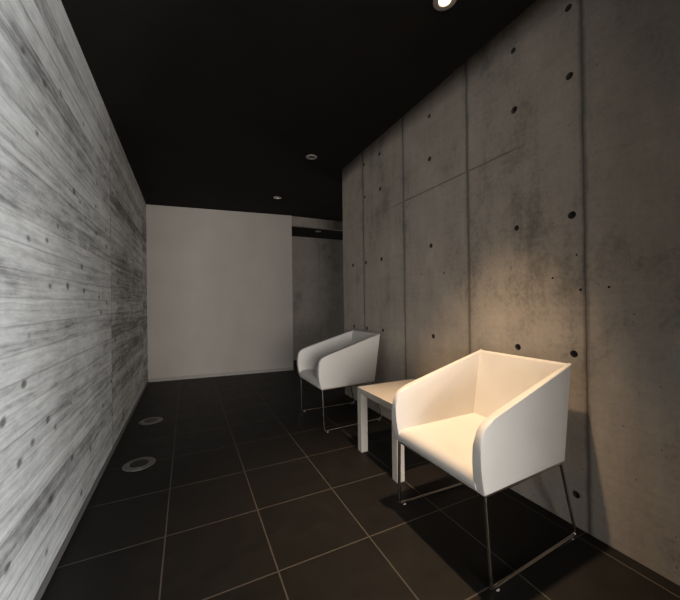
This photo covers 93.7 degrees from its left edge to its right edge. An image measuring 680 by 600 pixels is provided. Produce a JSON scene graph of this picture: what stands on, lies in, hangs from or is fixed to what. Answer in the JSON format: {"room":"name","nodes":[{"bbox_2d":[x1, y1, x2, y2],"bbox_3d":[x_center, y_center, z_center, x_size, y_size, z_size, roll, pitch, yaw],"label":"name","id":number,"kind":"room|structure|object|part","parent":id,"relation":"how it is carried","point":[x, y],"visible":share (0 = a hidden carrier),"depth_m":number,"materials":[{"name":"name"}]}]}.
{"room":"waiting area","nodes":[
{"label":"waiting area","id":0,"kind":"room"},
{"bbox_2d":[0,0,147,599],"bbox_3d":[-2.149,-0.147,3.109,0.205,2.500,5.340,-1,0,-26],"label":"wall","id":1,"kind":"structure","parent":0,"point":[74,338],"depth_m":1.33,"materials":[{"name":"concrete"}]},
{"bbox_2d":[33,381,147,599],"bbox_3d":[-1.745,1.077,2.529,0.010,0.035,3.970,-1,0,-26],"label":"baseboard","id":2,"kind":"structure","parent":1,"relation":"attached to","point":[54,564],"depth_m":1.54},
{"bbox_2d":[146,204,292,378],"bbox_3d":[-1.756,-0.112,4.693,2.105,2.434,0.119,-1,0,-19],"label":"wall","id":3,"kind":"structure","parent":0,"point":[220,300],"depth_m":4.62,"materials":[{"name":"white paint"}]},
{"bbox_2d":[148,367,292,381],"bbox_3d":[-1.663,1.080,4.650,1.983,0.048,0.010,-1,0,-19],"label":"baseboard","id":4,"kind":"structure","parent":3,"relation":"attached to","point":[287,368],"depth_m":4.61,"materials":[{"name":"grey paint"}]},
{"bbox_2d":[292,216,342,230],"bbox_3d":[0.627,-1.284,5.712,3.118,0.200,0.060,-1,0,-26],"label":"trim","id":5,"kind":"structure","parent":3,"relation":"attached to","point":[303,222],"depth_m":5.20,"materials":[{"name":"concrete"}]},
{"bbox_2d":[61,0,535,221],"bbox_3d":[0.384,-1.596,1.365,7.300,0.486,11.100,-1,0,-26],"label":"ceiling","id":6,"kind":"structure","parent":0,"point":[209,104],"depth_m":1.94,"materials":[{"name":"black paint"}]},
{"bbox_2d":[306,154,316,159],"bbox_3d":[-0.267,-1.333,2.980,0.104,0.006,0.104,-1,0,-26],"label":"recessed light","id":7,"kind":"object","parent":6,"relation":"in","point":[311,156],"visible":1,"depth_m":2.98,"materials":[{"name":"grey metal"}]},
{"bbox_2d":[433,0,455,10],"bbox_3d":[0.473,-1.351,1.438,0.104,0.006,0.104,-1,0,-26],"label":"recessed light","id":8,"kind":"object","parent":6,"relation":"in","point":[440,5],"visible":1,"depth_m":1.46,"materials":[{"name":"beige"}]},
{"bbox_2d":[292,227,342,239],"bbox_3d":[0.053,-1.207,6.356,3.600,0.066,1.600,-1,0,-26],"label":"ceiling","id":9,"kind":"structure","parent":0,"point":[296,231],"depth_m":5.62,"materials":[{"name":"black paint"}]},
{"bbox_2d":[292,236,343,359],"bbox_3d":[-0.107,-0.108,6.251,4.000,2.400,0.150,-1,0,-26],"label":"wall","id":10,"kind":"structure","parent":0,"point":[317,263],"depth_m":6.01,"materials":[{"name":"concrete"}]},
{"bbox_2d":[40,360,679,599],"bbox_3d":[0.419,1.121,1.351,7.300,0.120,11.100,-1,0,-26],"label":"floor","id":11,"kind":"structure","parent":0,"point":[245,495],"depth_m":1.54,"materials":[{"name":"black tile"}]},
{"bbox_2d":[122,457,155,471],"bbox_3d":[-1.331,1.084,2.114,0.190,0.008,0.190,-1,0,-26],"label":"uplight","id":12,"kind":"object","parent":11,"relation":"on","point":[141,463],"visible":1,"depth_m":2.10,"materials":[{"name":"metal"}]},
{"bbox_2d":[139,417,162,424],"bbox_3d":[-1.713,1.093,2.890,0.190,0.008,0.190,-1,0,-26],"label":"uplight","id":13,"kind":"object","parent":11,"relation":"on","point":[152,420],"visible":1,"depth_m":2.88,"materials":[{"name":"metal"}]},
{"bbox_2d":[297,330,381,431],"bbox_3d":[-0.015,0.690,2.950,0.616,0.769,0.570,-1,0,-26],"label":"armchair","id":14,"kind":"object","parent":11,"relation":"on","point":[348,359],"visible":1,"depth_m":2.79,"materials":[{"name":"white leather"}]},
{"bbox_3d":[-0.372,0.903,3.071,0.018,0.333,0.032,-1,0,-8],"label":"leg","id":15,"kind":"part","parent":14,"relation":"part of","materials":[{"name":"silver metal"}]},
{"bbox_3d":[-0.049,0.685,2.933,0.516,0.082,0.472,-1,0,-26],"label":"seat","id":16,"kind":"part","parent":14,"relation":"part of","materials":[{"name":"white leather"}]},
{"bbox_3d":[-0.135,0.898,2.589,0.018,0.333,0.032,0,0,-44],"label":"leg","id":17,"kind":"part","parent":14,"relation":"part of","materials":[{"name":"silver metal"}]},
{"bbox_3d":[-0.125,0.519,3.165,0.615,0.422,0.044,-1,0,-24],"label":"armrest","id":18,"kind":"part","parent":14,"relation":"part of","materials":[{"name":"white leather"}]},
{"bbox_3d":[-0.038,0.735,2.938,0.507,0.015,0.537,-1,0,-26],"label":"seat frame","id":19,"kind":"part","parent":14,"relation":"part of","materials":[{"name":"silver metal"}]},
{"bbox_3d":[0.087,0.514,2.735,0.615,0.422,0.044,-1,0,-29],"label":"armrest","id":20,"kind":"part","parent":14,"relation":"part of","materials":[{"name":"white leather"}]},
{"bbox_3d":[0.205,0.516,3.061,0.110,0.420,0.463,-1,0,-26],"label":"backrest","id":21,"kind":"part","parent":14,"relation":"part of","materials":[{"name":"white leather"}]},
{"bbox_2d":[357,379,414,482],"bbox_3d":[0.450,0.840,2.170,0.492,0.450,0.475,-1,0,-26],"label":"side table","id":22,"kind":"object","parent":11,"relation":"on","point":[383,394],"visible":0.39,"depth_m":2.22,"materials":[{"name":"white paint"}]},
{"bbox_3d":[0.161,0.865,2.266,0.052,0.408,0.052,-1,0,-26],"label":"leg","id":23,"kind":"part","parent":22,"relation":"part of","materials":[{"name":"white paint"}]},
{"bbox_3d":[0.343,0.861,1.885,0.052,0.408,0.052,-1,0,-26],"label":"leg","id":24,"kind":"part","parent":22,"relation":"part of","materials":[{"name":"white paint"}]},
{"bbox_2d":[392,349,576,591],"bbox_3d":[0.663,0.674,1.521,0.616,0.769,0.570,-1,0,-26],"label":"armchair","id":25,"kind":"object","parent":11,"relation":"on","point":[493,422],"visible":1,"depth_m":1.41,"materials":[{"name":"white leather"}]},
{"bbox_3d":[0.307,0.887,1.645,0.018,0.333,0.032,-1,0,-8],"label":"leg","id":26,"kind":"part","parent":25,"relation":"part of","materials":[{"name":"silver metal"}]},
{"bbox_3d":[0.555,0.503,1.737,0.615,0.422,0.044,-1,0,-23],"label":"armrest","id":27,"kind":"part","parent":25,"relation":"part of","materials":[{"name":"white leather"}]},
{"bbox_3d":[0.629,0.669,1.504,0.516,0.082,0.472,-1,0,-26],"label":"seat","id":28,"kind":"part","parent":25,"relation":"part of","materials":[{"name":"white leather"}]},
{"bbox_3d":[0.641,0.719,1.510,0.507,0.015,0.537,-1,0,-26],"label":"seat frame","id":29,"kind":"part","parent":25,"relation":"part of","materials":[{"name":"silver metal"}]},
{"bbox_3d":[0.541,0.882,1.161,0.018,0.333,0.032,0,0,-43],"label":"leg","id":30,"kind":"part","parent":25,"relation":"part of","materials":[{"name":"silver metal"}]},
{"bbox_3d":[0.885,0.500,1.630,0.110,0.420,0.463,-1,0,-26],"label":"backrest","id":31,"kind":"part","parent":25,"relation":"part of","materials":[{"name":"white leather"}]},
{"bbox_3d":[0.763,0.499,1.304,0.615,0.422,0.044,-1,0,-28],"label":"armrest","id":32,"kind":"part","parent":25,"relation":"part of","materials":[{"name":"white leather"}]},
{"bbox_3d":[1.008,0.876,1.410,0.095,0.335,0.014,-1,0,-18],"label":"leg","id":33,"kind":"part","parent":25,"relation":"part of","materials":[{"name":"silver metal"}]},
{"bbox_2d":[342,0,679,585],"bbox_3d":[1.090,-0.345,1.794,0.280,2.900,4.290,-1,0,-26],"label":"wall","id":34,"kind":"structure","parent":0,"point":[528,204],"depth_m":1.52,"materials":[{"name":"concrete"}]}
]}

